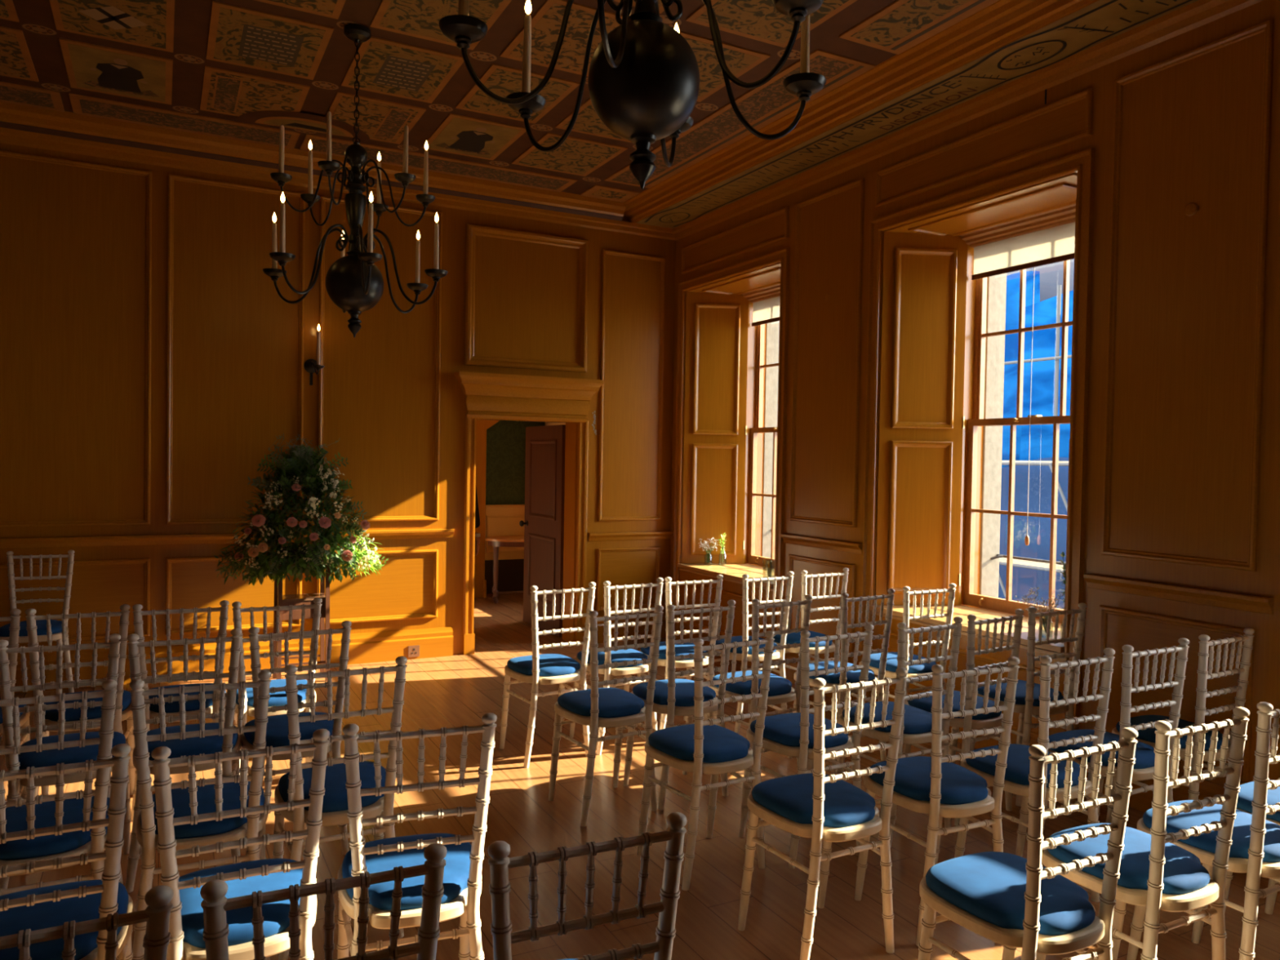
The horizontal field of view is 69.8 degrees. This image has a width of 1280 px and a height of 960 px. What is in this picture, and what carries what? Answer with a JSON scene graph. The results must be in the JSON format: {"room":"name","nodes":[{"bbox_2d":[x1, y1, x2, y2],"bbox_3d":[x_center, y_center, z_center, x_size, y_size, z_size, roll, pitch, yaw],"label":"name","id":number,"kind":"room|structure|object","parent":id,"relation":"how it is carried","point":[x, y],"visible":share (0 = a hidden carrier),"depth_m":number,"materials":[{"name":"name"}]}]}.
{"room":"historic interior","nodes":[
{"label":"historic interior","id":0,"kind":"room"},
{"bbox_2d":[0,102,675,693],"bbox_3d":[-2.922,-0.511,6.489,7.232,3.770,0.392,0,1,-28],"label":"wall","id":1,"kind":"structure","parent":0,"point":[151,362],"depth_m":6.52,"materials":[{"name":"brown wood"}]},
{"bbox_2d":[453,371,604,654],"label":"door","id":2,"kind":"structure","parent":1,"relation":"in","point":[549,523],"depth_m":7.71,"materials":[{"name":"brown wood"}]},
{"bbox_2d":[474,419,499,598],"bbox_3d":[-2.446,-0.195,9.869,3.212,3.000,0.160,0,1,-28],"label":"door frame","id":3,"kind":"structure","parent":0,"point":[480,583],"depth_m":10.18,"materials":[{"name":"brown wood"}]},
{"bbox_2d":[484,420,545,594],"bbox_3d":[-2.560,-0.203,10.142,3.262,3.000,0.250,0,1,-28],"label":"wall","id":4,"kind":"structure","parent":0,"point":[505,439],"depth_m":10.59,"materials":[{"name":"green paint"}]},
{"bbox_2d":[0,0,1198,228],"bbox_3d":[-0.265,-2.190,2.340,8.080,0.237,10.112,0,1,-28],"label":"ceiling","id":5,"kind":"structure","parent":0,"point":[242,70],"depth_m":5.07,"materials":[{"name":"paint"}]},
{"bbox_2d":[262,23,448,337],"bbox_3d":[-1.441,-1.504,4.652,0.852,1.552,0.956,0,1,-28],"label":"chandelier","id":6,"kind":"object","parent":5,"relation":"hanging from","point":[354,283],"visible":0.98,"depth_m":4.61,"materials":[{"name":"brown metal"}]},
{"bbox_2d":[438,0,826,190],"bbox_3d":[0.018,-1.471,2.319,1.025,1.464,0.903,1,1,-18],"label":"chandelier","id":7,"kind":"object","parent":5,"relation":"hanging from","point":[643,79],"visible":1,"depth_m":2.24,"materials":[{"name":"brown metal"}]},
{"bbox_2d":[0,592,1279,959],"bbox_3d":[-1.043,1.527,3.792,8.080,0.120,13.200,0,1,-28],"label":"floor","id":8,"kind":"structure","parent":0,"point":[455,691],"depth_m":3.78,"materials":[{"name":"brown wood"}]},
{"bbox_2d":[0,608,30,787],"bbox_3d":[-2.753,0.976,3.787,0.384,0.928,0.423,0,1,-28],"label":"chair","id":9,"kind":"object","parent":8,"relation":"on","point":[14,628],"visible":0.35,"depth_m":3.69,"materials":[{"name":"brown wood"}]},
{"bbox_2d":[0,550,74,694],"bbox_3d":[-3.738,0.917,5.648,0.384,0.928,0.423,0,1,-22],"label":"chair","id":10,"kind":"object","parent":8,"relation":"on","point":[56,628],"visible":0.69,"depth_m":5.77,"materials":[{"name":"brown wood"}]},
{"bbox_2d":[0,619,66,636],"bbox_3d":[-3.736,0.903,5.644,0.350,0.047,0.386,0,1,-22],"label":"seat cushion","id":11,"kind":"object","parent":10,"relation":"on","point":[56,628],"depth_m":5.54,"materials":[{"name":"blue fabric"}]},
{"bbox_2d":[0,679,120,895],"bbox_3d":[-1.731,1.018,2.674,0.384,0.928,0.423,0,1,-28],"label":"chair","id":12,"kind":"object","parent":8,"relation":"on","point":[69,844],"visible":0.7,"depth_m":2.55,"materials":[{"name":"brown wood"}]},
{"bbox_2d":[0,795,110,860],"bbox_3d":[-1.733,1.004,2.677,0.350,0.047,0.386,0,1,-28],"label":"seat cushion","id":13,"kind":"object","parent":12,"relation":"on","point":[69,844],"depth_m":2.58,"materials":[{"name":"blue fabric"}]},
{"bbox_2d":[0,633,131,888],"bbox_3d":[-2.080,0.997,3.337,0.384,0.928,0.423,0,1,-24],"label":"chair","id":14,"kind":"object","parent":8,"relation":"on","point":[48,757],"visible":0.54,"depth_m":3.17,"materials":[{"name":"brown wood"}]},
{"bbox_2d":[17,731,125,769],"bbox_3d":[-2.081,0.983,3.340,0.350,0.047,0.386,0,1,-24],"label":"seat cushion","id":15,"kind":"object","parent":14,"relation":"on","point":[48,757],"depth_m":3.24,"materials":[{"name":"blue fabric"}]},
{"bbox_2d":[0,743,133,959],"bbox_3d":[-1.381,1.037,2.113,0.384,0.928,0.423,0,1,-28],"label":"chair","id":16,"kind":"object","parent":8,"relation":"on","point":[50,906],"visible":0.9,"depth_m":2.00,"materials":[{"name":"brown wood"}]},
{"bbox_2d":[0,879,128,959],"bbox_3d":[-1.383,1.022,2.116,0.350,0.047,0.386,0,1,-28],"label":"seat cushion","id":17,"kind":"object","parent":16,"relation":"on","point":[91,945],"depth_m":2.10,"materials":[{"name":"blue fabric"}]},
{"bbox_2d":[25,604,135,813],"bbox_3d":[-2.394,0.978,3.952,0.384,0.928,0.423,0,1,-25],"label":"chair","id":18,"kind":"object","parent":8,"relation":"on","point":[123,711],"visible":0.5,"depth_m":3.80,"materials":[{"name":"brown wood"}]},
{"bbox_2d":[44,689,131,721],"bbox_3d":[-2.395,0.964,3.955,0.350,0.047,0.386,0,1,-25],"label":"seat cushion","id":19,"kind":"object","parent":18,"relation":"on","point":[123,708],"depth_m":3.83,"materials":[{"name":"blue fabric"}]},
{"bbox_2d":[0,884,173,959],"bbox_3d":[-0.954,1.059,1.457,0.384,0.928,0.423,0,1,-28],"label":"chair","id":20,"kind":"object","parent":8,"relation":"on","point":[156,940],"visible":1,"depth_m":1.32,"materials":[{"name":"brown wood"}]},
{"bbox_2d":[130,600,229,821],"bbox_3d":[-2.045,0.981,4.101,0.384,0.928,0.423,0,1,-25],"label":"chair","id":21,"kind":"object","parent":8,"relation":"on","point":[192,706],"visible":0.46,"depth_m":3.93,"materials":[{"name":"brown wood"}]},
{"bbox_2d":[148,683,226,712],"bbox_3d":[-2.046,0.966,4.103,0.350,0.047,0.386,0,1,-25],"label":"seat cushion","id":22,"kind":"object","parent":21,"relation":"on","point":[212,705],"depth_m":3.99,"materials":[{"name":"blue fabric"}]},
{"bbox_2d":[124,628,242,893],"bbox_3d":[-1.713,1.000,3.473,0.384,0.928,0.423,0,1,-24],"label":"chair","id":23,"kind":"object","parent":8,"relation":"on","point":[227,743],"visible":0.62,"depth_m":3.32,"materials":[{"name":"brown wood"}]},
{"bbox_2d":[146,722,238,760],"bbox_3d":[-1.714,0.986,3.476,0.350,0.047,0.386,0,1,-24],"label":"seat cushion","id":24,"kind":"object","parent":23,"relation":"on","point":[209,744],"depth_m":3.38,"materials":[{"name":"blue fabric"}]},
{"bbox_2d":[129,670,271,959],"bbox_3d":[-1.346,1.021,2.830,0.384,0.928,0.423,0,1,-24],"label":"chair","id":25,"kind":"object","parent":8,"relation":"on","point":[233,828],"visible":0.67,"depth_m":2.66,"materials":[{"name":"brown wood"}]},
{"bbox_2d":[140,781,264,839],"bbox_3d":[-1.347,1.007,2.833,0.350,0.047,0.386,0,1,-24],"label":"seat cushion","id":26,"kind":"object","parent":25,"relation":"on","point":[233,828],"depth_m":2.73,"materials":[{"name":"blue fabric"}]},
{"bbox_2d":[151,728,329,959],"bbox_3d":[-0.987,1.040,2.251,0.384,0.928,0.423,0,1,-27],"label":"chair","id":27,"kind":"object","parent":8,"relation":"on","point":[186,925],"visible":0.86,"depth_m":2.10,"materials":[{"name":"brown wood"}]},
{"bbox_2d":[178,858,302,948],"bbox_3d":[-0.989,1.026,2.254,0.350,0.047,0.386,0,1,-27],"label":"seat cushion","id":28,"kind":"object","parent":27,"relation":"on","point":[276,924],"depth_m":2.15,"materials":[{"name":"blue fabric"}]},
{"bbox_2d":[231,597,322,767],"bbox_3d":[-1.681,0.984,4.212,0.384,0.928,0.423,0,1,-26],"label":"chair","id":29,"kind":"object","parent":8,"relation":"on","point":[277,699],"visible":0.44,"depth_m":4.05,"materials":[{"name":"brown wood"}]},
{"bbox_2d":[235,679,306,706],"bbox_3d":[-1.683,0.970,4.215,0.350,0.047,0.386,0,1,-26],"label":"seat cushion","id":30,"kind":"object","parent":29,"relation":"on","point":[277,699],"depth_m":4.09,"materials":[{"name":"blue fabric"}]},
{"bbox_2d":[240,620,351,862],"bbox_3d":[-1.381,1.002,3.647,0.384,0.928,0.423,0,1,-29],"label":"chair","id":31,"kind":"object","parent":8,"relation":"on","point":[277,728],"visible":0.56,"depth_m":3.51,"materials":[{"name":"brown wood"}]},
{"bbox_2d":[244,711,333,747],"bbox_3d":[-1.382,0.988,3.650,0.350,0.047,0.386,0,1,-29],"label":"seat cushion","id":32,"kind":"object","parent":31,"relation":"on","point":[277,728],"depth_m":3.57,"materials":[{"name":"blue fabric"}]},
{"bbox_2d":[272,560,329,681],"bbox_3d":[-2.350,0.976,6.365,0.350,0.822,0.270,0,1,-28],"label":"stand","id":33,"kind":"object","parent":8,"relation":"on","point":[281,600],"visible":0.66,"depth_m":6.32,"materials":[{"name":"brown wood"}]},
{"bbox_2d":[213,433,388,586],"bbox_3d":[-2.283,0.203,6.274,1.141,1.052,0.540,0,1,-28],"label":"flower arrangement","id":34,"kind":"object","parent":33,"relation":"on","point":[305,468],"visible":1,"depth_m":6.22,"materials":[{"name":"green plant"}]},
{"bbox_2d":[200,843,446,959],"bbox_3d":[-0.579,1.061,1.630,0.384,0.928,0.423,0,1,-26],"label":"chair","id":35,"kind":"object","parent":8,"relation":"on","point":[215,904],"visible":1,"depth_m":1.45,"materials":[{"name":"brown wood"}]},
{"bbox_2d":[272,656,407,959],"bbox_3d":[-1.006,1.022,3.042,0.384,0.928,0.423,0,1,-27],"label":"chair","id":36,"kind":"object","parent":8,"relation":"on","point":[335,803],"visible":0.7,"depth_m":2.90,"materials":[{"name":"brown wood"}]},
{"bbox_2d":[278,760,386,812],"bbox_3d":[-1.007,1.008,3.045,0.350,0.047,0.386,0,1,-27],"label":"seat cushion","id":37,"kind":"object","parent":36,"relation":"on","point":[335,797],"depth_m":2.96,"materials":[{"name":"blue fabric"}]},
{"bbox_2d":[336,712,497,959],"bbox_3d":[-0.607,1.043,2.437,0.384,0.928,0.423,1,1,-20],"label":"chair","id":38,"kind":"object","parent":8,"relation":"on","point":[462,874],"visible":0.88,"depth_m":2.28,"materials":[{"name":"brown wood"}]},
{"bbox_2d":[342,833,471,910],"bbox_3d":[-0.608,1.028,2.440,0.350,0.047,0.386,1,1,-20],"label":"seat cushion","id":39,"kind":"object","parent":38,"relation":"on","point":[457,878],"depth_m":2.36,"materials":[{"name":"blue fabric"}]},
{"bbox_2d":[499,582,595,768],"bbox_3d":[-0.499,0.990,4.864,0.384,0.928,0.423,0,2,-32],"label":"chair","id":40,"kind":"object","parent":8,"relation":"on","point":[536,668],"visible":0.94,"depth_m":4.72,"materials":[{"name":"brown wood"}]},
{"bbox_2d":[506,653,580,676],"bbox_3d":[-0.501,0.975,4.866,0.350,0.047,0.386,0,2,-32],"label":"seat cushion","id":41,"kind":"object","parent":40,"relation":"on","point":[549,664],"depth_m":4.76,"materials":[{"name":"blue fabric"}]},
{"bbox_2d":[488,812,687,959],"bbox_3d":[-0.172,1.065,1.786,0.384,0.928,0.423,0,1,-25],"label":"chair","id":42,"kind":"object","parent":8,"relation":"on","point":[500,863],"visible":1,"depth_m":1.61,"materials":[{"name":"brown wood"}]},
{"bbox_2d":[548,604,663,826],"bbox_3d":[-0.164,1.012,4.136,0.384,0.928,0.423,0,2,-32],"label":"chair","id":43,"kind":"object","parent":8,"relation":"on","point":[595,707],"visible":0.97,"depth_m":4.01,"materials":[{"name":"brown wood"}]},
{"bbox_2d":[557,687,644,717],"bbox_3d":[-0.166,0.997,4.139,0.350,0.047,0.386,0,2,-32],"label":"seat cushion","id":44,"kind":"object","parent":43,"relation":"on","point":[612,702],"depth_m":4.04,"materials":[{"name":"blue fabric"}]},
{"bbox_2d":[569,577,663,755],"bbox_3d":[-0.141,0.991,5.085,0.384,0.928,0.423,0,2,-32],"label":"chair","id":45,"kind":"object","parent":8,"relation":"on","point":[629,655],"visible":0.62,"depth_m":4.93,"materials":[{"name":"brown wood"}]},
{"bbox_2d":[577,648,648,667],"bbox_3d":[-0.142,0.976,5.088,0.350,0.047,0.386,0,2,-32],"label":"seat cushion","id":46,"kind":"object","parent":45,"relation":"on","point":[629,655],"depth_m":4.99,"materials":[{"name":"blue fabric"}]},
{"bbox_2d":[635,574,723,729],"bbox_3d":[0.210,0.992,5.292,0.384,0.928,0.423,0,1,-27],"label":"chair","id":47,"kind":"object","parent":8,"relation":"on","point":[686,648],"visible":0.53,"depth_m":5.13,"materials":[{"name":"brown wood"}]},
{"bbox_2d":[640,641,707,660],"bbox_3d":[0.209,0.977,5.295,0.350,0.047,0.386,0,1,-27],"label":"seat cushion","id":48,"kind":"object","parent":47,"relation":"on","point":[686,648],"depth_m":5.19,"materials":[{"name":"blue fabric"}]},
{"bbox_2d":[623,600,735,809],"bbox_3d":[0.175,1.013,4.337,0.384,0.928,0.423,0,2,-31],"label":"chair","id":49,"kind":"object","parent":8,"relation":"on","point":[673,696],"visible":0.76,"depth_m":4.19,"materials":[{"name":"brown wood"}]},
{"bbox_2d":[632,678,715,706],"bbox_3d":[0.174,0.998,4.340,0.350,0.047,0.386,0,2,-31],"label":"seat cushion","id":50,"kind":"object","parent":49,"relation":"on","point":[683,696],"depth_m":4.24,"materials":[{"name":"blue fabric"}]},
{"bbox_2d":[636,631,774,890],"bbox_3d":[0.244,1.031,3.572,0.384,0.928,0.423,0,2,-32],"label":"chair","id":51,"kind":"object","parent":8,"relation":"on","point":[704,747],"visible":0.97,"depth_m":3.44,"materials":[{"name":"brown wood"}]},
{"bbox_2d":[648,724,750,763],"bbox_3d":[0.243,1.017,3.574,0.350,0.047,0.386,0,2,-32],"label":"seat cushion","id":52,"kind":"object","parent":51,"relation":"on","point":[674,744],"depth_m":3.48,"materials":[{"name":"blue fabric"}]},
{"bbox_2d":[703,571,794,733],"bbox_3d":[0.638,0.995,5.481,0.384,0.928,0.423,0,2,-31],"label":"chair","id":53,"kind":"object","parent":8,"relation":"on","point":[777,654],"visible":0.59,"depth_m":5.33,"materials":[{"name":"brown wood"}]},
{"bbox_2d":[715,635,777,654],"bbox_3d":[0.636,0.980,5.484,0.350,0.047,0.386,0,2,-31],"label":"seat cushion","id":54,"kind":"object","parent":53,"relation":"on","point":[740,650],"depth_m":5.36,"materials":[{"name":"blue fabric"}]},
{"bbox_2d":[706,594,812,794],"bbox_3d":[0.568,1.015,4.542,0.384,0.928,0.423,0,2,-33],"label":"chair","id":55,"kind":"object","parent":8,"relation":"on","point":[781,691],"visible":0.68,"depth_m":4.40,"materials":[{"name":"brown wood"}]},
{"bbox_2d":[712,670,791,696],"bbox_3d":[0.567,1.000,4.545,0.350,0.047,0.386,0,2,-33],"label":"seat cushion","id":56,"kind":"object","parent":55,"relation":"on","point":[779,686],"depth_m":4.42,"materials":[{"name":"blue fabric"}]},
{"bbox_2d":[738,623,874,869],"bbox_3d":[0.669,1.034,3.760,0.384,0.928,0.423,0,2,-31],"label":"chair","id":57,"kind":"object","parent":8,"relation":"on","point":[791,734],"visible":0.72,"depth_m":3.63,"materials":[{"name":"brown wood"}]},
{"bbox_2d":[750,712,848,748],"bbox_3d":[0.667,1.020,3.763,0.350,0.047,0.386,0,2,-31],"label":"seat cushion","id":58,"kind":"object","parent":57,"relation":"on","point":[782,731],"depth_m":3.66,"materials":[{"name":"blue fabric"}]},
{"bbox_2d":[773,567,848,704],"bbox_3d":[1.014,0.996,5.712,0.384,0.928,0.423,0,2,-31],"label":"chair","id":59,"kind":"object","parent":8,"relation":"on","point":[793,637],"visible":0.57,"depth_m":5.56,"materials":[{"name":"brown wood"}]},
{"bbox_2d":[773,630,832,647],"bbox_3d":[1.012,0.981,5.714,0.350,0.047,0.386,0,2,-31],"label":"seat cushion","id":60,"kind":"object","parent":59,"relation":"on","point":[793,637],"depth_m":5.62,"materials":[{"name":"blue fabric"}]},
{"bbox_2d":[737,667,907,959],"bbox_3d":[0.581,1.050,2.993,0.384,0.928,0.423,0,1,-29],"label":"chair","id":61,"kind":"object","parent":8,"relation":"on","point":[818,806],"visible":1,"depth_m":2.87,"materials":[{"name":"brown wood"}]},
{"bbox_2d":[751,773,875,827],"bbox_3d":[0.580,1.036,2.995,0.350,0.047,0.386,0,1,-29],"label":"seat cushion","id":62,"kind":"object","parent":61,"relation":"on","point":[788,801],"depth_m":2.91,"materials":[{"name":"blue fabric"}]},
{"bbox_2d":[787,588,894,775],"bbox_3d":[1.042,1.017,4.801,0.384,0.928,0.423,0,2,-33],"label":"chair","id":63,"kind":"object","parent":8,"relation":"on","point":[851,677],"visible":0.58,"depth_m":4.66,"materials":[{"name":"brown wood"}]},
{"bbox_2d":[808,661,875,683],"bbox_3d":[1.040,1.002,4.804,0.350,0.047,0.386,0,2,-33],"label":"seat cushion","id":64,"kind":"object","parent":63,"relation":"on","point":[851,677],"depth_m":4.67,"materials":[{"name":"blue fabric"}]},
{"bbox_2d":[835,616,962,847],"bbox_3d":[1.099,1.037,3.974,0.384,0.928,0.423,0,2,-31],"label":"chair","id":65,"kind":"object","parent":8,"relation":"on","point":[917,723],"visible":0.59,"depth_m":3.83,"materials":[{"name":"brown wood"}]},
{"bbox_2d":[842,701,932,733],"bbox_3d":[1.097,1.022,3.976,0.350,0.047,0.386,0,2,-31],"label":"seat cushion","id":66,"kind":"object","parent":65,"relation":"on","point":[916,721],"depth_m":3.88,"materials":[{"name":"blue fabric"}]},
{"bbox_2d":[858,582,955,703],"bbox_3d":[1.450,1.018,5.072,0.384,0.928,0.423,0,1,-28],"label":"chair","id":67,"kind":"object","parent":8,"relation":"on","point":[915,670],"visible":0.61,"depth_m":4.92,"materials":[{"name":"brown wood"}]},
{"bbox_2d":[869,652,936,673],"bbox_3d":[1.449,1.003,5.074,0.350,0.047,0.386,0,1,-28],"label":"seat cushion","id":68,"kind":"object","parent":67,"relation":"on","point":[891,661],"depth_m":4.96,"materials":[{"name":"blue fabric"}]},
{"bbox_2d":[854,657,1019,946],"bbox_3d":[1.019,1.053,3.199,0.384,0.928,0.423,0,1,-25],"label":"chair","id":69,"kind":"object","parent":8,"relation":"on","point":[938,787],"visible":0.89,"depth_m":3.06,"materials":[{"name":"brown wood"}]},
{"bbox_2d":[869,755,987,804],"bbox_3d":[1.018,1.038,3.202,0.350,0.047,0.386,0,1,-25],"label":"seat cushion","id":70,"kind":"object","parent":69,"relation":"on","point":[959,785],"depth_m":3.10,"materials":[{"name":"blue fabric"}]},
{"bbox_2d":[902,608,1023,826],"bbox_3d":[1.455,1.038,4.205,0.384,0.928,0.423,0,2,-33],"label":"chair","id":71,"kind":"object","parent":8,"relation":"on","point":[993,719],"visible":0.62,"depth_m":4.04,"materials":[{"name":"brown wood"}]},
{"bbox_2d":[907,690,1001,719],"bbox_3d":[1.454,1.023,4.208,0.350,0.047,0.386,0,2,-33],"label":"seat cushion","id":72,"kind":"object","parent":71,"relation":"on","point":[924,704],"depth_m":4.13,"materials":[{"name":"blue fabric"}]},
{"bbox_2d":[917,727,1137,959],"bbox_3d":[0.967,1.071,2.371,0.384,0.928,0.423,0,1,-28],"label":"chair","id":73,"kind":"object","parent":8,"relation":"on","point":[1012,901],"visible":1,"depth_m":2.25,"materials":[{"name":"brown wood"}]},
{"bbox_2d":[925,851,1095,935],"bbox_3d":[0.965,1.056,2.373,0.350,0.047,0.386,0,1,-28],"label":"seat cushion","id":74,"kind":"object","parent":73,"relation":"on","point":[986,890],"depth_m":2.30,"materials":[{"name":"blue fabric"}]},
{"bbox_2d":[968,602,1086,806],"bbox_3d":[1.852,1.039,4.447,0.384,0.928,0.423,0,1,-26],"label":"chair","id":75,"kind":"object","parent":8,"relation":"on","point":[1027,704],"visible":0.67,"depth_m":4.28,"materials":[{"name":"brown wood"}]},
{"bbox_2d":[977,680,1063,706],"bbox_3d":[1.851,1.024,4.450,0.350,0.047,0.386,0,1,-26],"label":"seat cushion","id":76,"kind":"object","parent":75,"relation":"on","point":[1022,698],"depth_m":4.35,"materials":[{"name":"blue fabric"}]},
{"bbox_2d":[954,648,1115,902],"bbox_3d":[1.427,1.056,3.367,0.384,0.928,0.423,0,1,-28],"label":"chair","id":77,"kind":"object","parent":8,"relation":"on","point":[1016,781],"visible":0.64,"depth_m":3.24,"materials":[{"name":"brown wood"}]},
{"bbox_2d":[965,743,1079,788],"bbox_3d":[1.426,1.041,3.370,0.350,0.047,0.386,0,1,-28],"label":"seat cushion","id":78,"kind":"object","parent":77,"relation":"on","point":[1018,767],"depth_m":3.30,"materials":[{"name":"blue fabric"}]},
{"bbox_2d":[1042,637,1189,834],"bbox_3d":[1.821,1.058,3.585,0.384,0.928,0.423,0,1,-28],"label":"chair","id":79,"kind":"object","parent":8,"relation":"on","point":[1144,755],"visible":0.58,"depth_m":3.43,"materials":[{"name":"brown wood"}]},
{"bbox_2d":[1048,728,1155,768],"bbox_3d":[1.820,1.043,3.588,0.350,0.047,0.386,0,1,-28],"label":"seat cushion","id":80,"kind":"object","parent":79,"relation":"on","point":[1144,755],"depth_m":3.53,"materials":[{"name":"blue fabric"}]},
{"bbox_2d":[1035,706,1249,959],"bbox_3d":[1.386,1.073,2.590,0.384,0.928,0.423,0,1,-27],"label":"chair","id":81,"kind":"object","parent":8,"relation":"on","point":[1157,873],"visible":0.84,"depth_m":2.44,"materials":[{"name":"brown wood"}]},
{"bbox_2d":[1047,822,1209,894],"bbox_3d":[1.385,1.058,2.593,0.350,0.047,0.386,0,1,-27],"label":"seat cushion","id":82,"kind":"object","parent":81,"relation":"on","point":[1184,873],"depth_m":2.50,"materials":[{"name":"blue fabric"}]},
{"bbox_2d":[1106,627,1254,823],"bbox_3d":[2.228,1.059,3.820,0.384,0.928,0.423,0,2,-31],"label":"chair","id":83,"kind":"object","parent":8,"relation":"on","point":[1148,736],"visible":0.59,"depth_m":3.65,"materials":[{"name":"brown wood"}]},
{"bbox_2d":[1115,715,1229,751],"bbox_3d":[2.227,1.045,3.823,0.350,0.047,0.386,0,2,-31],"label":"seat cushion","id":84,"kind":"object","parent":83,"relation":"on","point":[1148,736],"depth_m":3.75,"materials":[{"name":"blue fabric"}]},
{"bbox_2d":[1126,702,1279,959],"bbox_3d":[1.782,1.075,2.797,0.384,0.928,0.423,0,1,-28],"label":"chair","id":85,"kind":"object","parent":8,"relation":"on","point":[1255,848],"visible":0.74,"depth_m":2.61,"materials":[{"name":"brown wood"}]},
{"bbox_2d":[1142,800,1279,862],"bbox_3d":[1.780,1.060,2.800,0.350,0.047,0.386,0,1,-28],"label":"seat cushion","id":86,"kind":"object","parent":85,"relation":"on","point":[1204,845],"depth_m":2.71,"materials":[{"name":"blue fabric"}]},
{"bbox_2d":[1220,779,1279,914],"bbox_3d":[2.175,1.077,3.002,0.384,0.928,0.423,0,1,-30],"label":"chair","id":87,"kind":"object","parent":8,"relation":"on","point":[1245,797],"visible":0.23,"depth_m":3.04,"materials":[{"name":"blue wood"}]},
{"bbox_2d":[1236,779,1279,822],"bbox_3d":[2.173,1.062,3.005,0.350,0.047,0.386,0,1,-30],"label":"seat cushion","id":88,"kind":"object","parent":87,"relation":"on","point":[1245,797],"depth_m":3.01,"materials":[{"name":"blue fabric"}]},
{"bbox_2d":[761,273,1062,623],"bbox_3d":[3.014,-0.344,4.641,0.200,3.920,11.050,0,1,-28],"label":"wall","id":89,"kind":"structure","parent":0,"point":[996,285],"depth_m":5.97,"materials":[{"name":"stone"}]},
{"bbox_2d":[670,0,1279,812],"bbox_3d":[2.802,-0.383,4.000,0.770,3.820,10.112,0,1,-28],"label":"wall","id":90,"kind":"structure","parent":0,"point":[1179,109],"depth_m":4.29,"materials":[{"name":"brown wood"}]},
{"bbox_2d":[672,247,789,675],"bbox_3d":[0.989,-0.140,7.495,0.742,3.115,1.570,0,1,-28],"label":"window","id":91,"kind":"structure","parent":90,"relation":"in","point":[715,429],"depth_m":7.94,"materials":[{"name":"brown wood"}]},
{"bbox_2d":[681,291,747,564],"bbox_3d":[0.649,-0.449,7.953,0.532,2.356,0.034,1,1,-4],"label":"shutter","id":92,"kind":"object","parent":91,"relation":"attached to","point":[715,429],"depth_m":7.95,"materials":[{"name":"brown wood"}]},
{"bbox_2d":[750,293,780,326],"bbox_3d":[1.189,-1.444,7.558,0.040,0.244,0.930,0,1,-28],"label":"roller blind","id":93,"kind":"object","parent":91,"relation":"attached to","point":[766,309],"visible":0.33,"depth_m":7.78,"materials":[{"name":"fabric"}]},
{"bbox_2d":[859,148,1095,732],"bbox_3d":[2.118,-0.072,5.335,0.742,3.115,1.570,0,1,-28],"label":"window","id":94,"kind":"structure","parent":90,"relation":"in","point":[922,421],"depth_m":5.78,"materials":[{"name":"brown wood"}]},
{"bbox_2d":[875,231,966,605],"bbox_3d":[1.778,-0.381,5.793,0.532,2.356,0.034,1,1,-4],"label":"shutter","id":95,"kind":"object","parent":94,"relation":"attached to","point":[922,421],"depth_m":5.79,"materials":[{"name":"brown wood"}]},
{"bbox_2d":[969,217,1075,279],"bbox_3d":[2.318,-1.376,5.399,0.040,0.244,0.930,0,1,-28],"label":"roller blind","id":96,"kind":"object","parent":94,"relation":"attached to","point":[1051,243],"visible":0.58,"depth_m":5.45,"materials":[{"name":"fabric"}]},
{"bbox_2d":[1064,173,1077,609],"bbox_3d":[2.308,-0.349,4.780,0.034,2.356,0.532,2,2,38],"label":"shutter","id":97,"kind":"object","parent":94,"relation":"attached to","point":[1070,180],"depth_m":4.63,"materials":[{"name":"brown wood"}]},
{"label":"outside","id":98,"kind":"structure","parent":0,"visible":0},
{"bbox_3d":[21.710,5.396,28.456,55.100,0.200,90.000,0,1,-28],"label":"ground","id":99,"kind":"structure","parent":98,"visible":0},
{"bbox_2d":[1001,271,1039,467],"bbox_3d":[5.997,0.759,17.836,0.372,9.020,4.004,0,1,-27],"label":"sheet","id":100,"kind":"object","parent":99,"relation":"on","point":[1012,298],"visible":0.02,"depth_m":16.44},
{"bbox_2d":[998,457,1068,608],"bbox_3d":[6.383,2.475,15.269,0.164,5.718,9.000,0,1,-28],"label":"building","id":101,"kind":"structure","parent":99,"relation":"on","point":[1039,481],"depth_m":15.10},
{"bbox_2d":[999,284,1071,598],"bbox_3d":[6.376,1.210,14.097,0.622,8.300,7.800,0,1,-28],"label":"scaffold","id":102,"kind":"object","parent":99,"relation":"on","point":[1002,561],"visible":0.18,"depth_m":13.90,"materials":[{"name":"grey metal"}]},
{"bbox_2d":[1006,258,1074,302],"bbox_3d":[6.971,-0.522,20.336,2.800,11.500,14.400,0,1,-28],"label":"building","id":103,"kind":"structure","parent":99,"relation":"on","point":[1051,275],"depth_m":16.50,"materials":[{"name":"grey"}]},
{"bbox_2d":[1019,289,1073,460],"bbox_3d":[7.660,1.158,13.581,0.370,8.470,4.900,0,1,-28],"label":"sheet","id":104,"kind":"object","parent":99,"relation":"on","point":[1042,388],"visible":0.02,"depth_m":15.29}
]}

